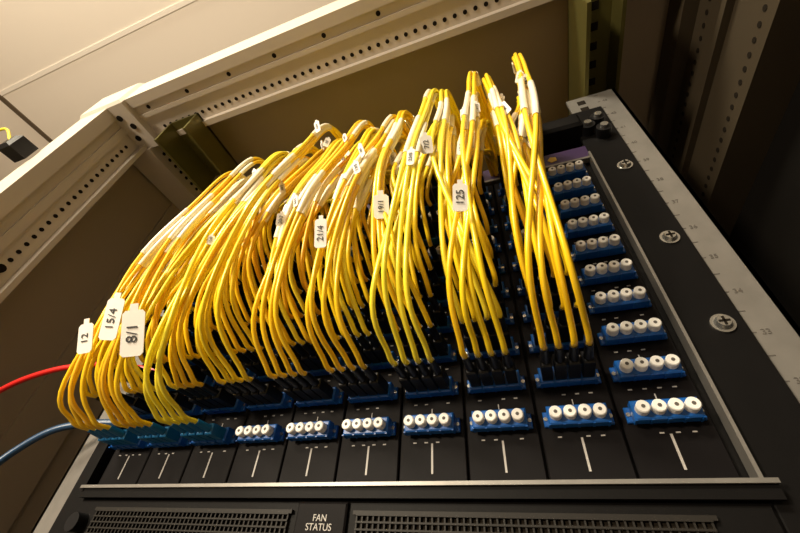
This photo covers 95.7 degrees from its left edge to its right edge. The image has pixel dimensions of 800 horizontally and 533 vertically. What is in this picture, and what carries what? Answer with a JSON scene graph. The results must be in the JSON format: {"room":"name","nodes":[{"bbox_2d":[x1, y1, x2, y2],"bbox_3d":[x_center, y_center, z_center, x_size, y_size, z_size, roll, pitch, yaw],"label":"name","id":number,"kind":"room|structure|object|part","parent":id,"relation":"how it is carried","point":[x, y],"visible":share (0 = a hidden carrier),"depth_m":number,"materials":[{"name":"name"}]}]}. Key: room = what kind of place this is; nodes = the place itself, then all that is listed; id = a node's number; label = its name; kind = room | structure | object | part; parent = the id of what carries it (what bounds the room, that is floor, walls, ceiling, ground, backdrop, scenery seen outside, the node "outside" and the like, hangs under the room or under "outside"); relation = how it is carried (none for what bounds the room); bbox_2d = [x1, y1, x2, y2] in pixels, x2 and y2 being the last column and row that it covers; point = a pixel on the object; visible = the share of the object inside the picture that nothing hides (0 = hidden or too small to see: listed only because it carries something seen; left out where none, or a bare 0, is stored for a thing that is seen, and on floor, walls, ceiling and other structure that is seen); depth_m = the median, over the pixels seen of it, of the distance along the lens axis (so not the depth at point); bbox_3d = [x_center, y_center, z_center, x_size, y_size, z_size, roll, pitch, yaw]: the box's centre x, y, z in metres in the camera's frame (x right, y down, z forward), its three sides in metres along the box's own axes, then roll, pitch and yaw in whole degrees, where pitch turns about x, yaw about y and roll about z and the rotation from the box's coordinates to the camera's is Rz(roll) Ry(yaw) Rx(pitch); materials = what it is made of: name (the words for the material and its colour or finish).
{"room":"data center","nodes":[
{"label":"data center","id":0,"kind":"room"},
{"bbox_2d":[0,0,336,180],"bbox_3d":[-0.568,-1.169,0.610,7.000,0.100,5.400,-11,-43,16],"label":"ceiling","id":1,"kind":"structure","parent":0,"point":[36,35],"depth_m":1.11,"materials":[{"name":"paint"}]},
{"bbox_2d":[0,0,194,142],"bbox_3d":[-0.571,-1.130,0.576,7.000,0.004,5.400,-11,-43,16],"label":"trim","id":2,"kind":"structure","parent":1,"relation":"attached to","point":[182,3],"depth_m":1.15,"materials":[{"name":"white metal"}]},
{"bbox_3d":[-0.726,1.016,-1.290,7.000,0.100,5.400,-11,-43,16],"label":"floor","id":3,"kind":"structure","parent":0,"visible":0},
{"bbox_2d":[0,0,799,532],"bbox_3d":[0.029,0.755,0.084,0.902,2.175,0.929,-11,-43,16],"label":"rack","id":4,"kind":"object","parent":3,"relation":"on","point":[704,95],"visible":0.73,"depth_m":0.46,"materials":[{"name":"metal"}]},
{"bbox_2d":[0,127,38,162],"bbox_3d":[-0.552,-0.127,0.467,0.104,0.144,0.035,-11,-43,16],"label":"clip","id":5,"kind":"object","parent":4,"relation":"attached to","point":[16,148],"visible":1,"depth_m":0.48,"materials":[{"name":"black plastic"}]},
{"bbox_3d":[-0.506,0.562,-0.098,0.062,2.170,0.070,-11,-43,16],"label":"post","id":6,"kind":"part","parent":4,"relation":"part of","materials":[{"name":"beige metal"}]},
{"bbox_3d":[-0.373,0.858,0.225,0.015,2.160,0.845,-11,-43,16],"label":"panel","id":7,"kind":"part","parent":4,"relation":"part of","materials":[{"name":"paint"}]},
{"bbox_3d":[-0.300,0.674,-0.089,0.042,2.035,0.050,-11,-43,16],"label":"mounting rail","id":8,"kind":"part","parent":4,"relation":"part of","materials":[{"name":"metal"}]},
{"bbox_2d":[48,106,799,532],"bbox_3d":[0.038,0.214,0.426,0.498,0.560,0.506,-11,-43,16],"label":"chassis","id":9,"kind":"object","parent":4,"relation":"attached to","point":[675,417],"visible":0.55,"depth_m":0.23,"materials":[{"name":"metal"}]},
{"bbox_2d":[0,419,121,465],"bbox_3d":[-0.293,0.280,0.189,0.108,0.394,0.017,2,-41,2],"label":"cable","id":10,"kind":"object","parent":9,"relation":"attached to","point":[12,452],"visible":0.57,"depth_m":0.31,"materials":[{"name":"blue plastic"}]},
{"bbox_2d":[0,362,154,393],"bbox_3d":[-0.343,0.268,0.221,0.214,0.449,0.013,-3,-41,8],"label":"cable","id":11,"kind":"object","parent":9,"relation":"attached to","point":[16,382],"visible":0.32,"depth_m":0.36,"materials":[{"name":"red plastic"}]},
{"bbox_2d":[57,52,592,430],"bbox_3d":[-0.035,0.026,0.380,0.404,0.301,0.311,-11,-43,16],"label":"cables","id":12,"kind":"object","parent":9,"relation":"attached to","point":[228,228],"visible":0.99,"depth_m":0.26,"materials":[{"name":"yellow plastic"}]},
{"bbox_2d":[64,498,786,532],"bbox_3d":[-0.048,0.215,0.161,0.444,0.191,0.014,-11,-43,16],"label":"tray","id":13,"kind":"object","parent":9,"relation":"on","point":[84,515],"depth_m":0.20,"materials":[{"name":"black metal"}]},
{"bbox_3d":[0.097,-0.044,0.811,0.880,0.010,0.855,-11,-43,16],"label":"roof panel","id":14,"kind":"part","parent":4,"relation":"part of","materials":[{"name":"paint"}]},
{"bbox_3d":[0.172,0.585,-0.231,0.051,2.035,0.050,-11,-43,16],"label":"mounting rail","id":15,"kind":"part","parent":4,"relation":"part of","materials":[{"name":"metal"}]},
{"bbox_3d":[0.450,0.703,-0.022,0.010,2.160,0.845,-11,-43,16],"label":"panel","id":16,"kind":"part","parent":4,"relation":"part of","materials":[{"name":"black metal"}]}
]}

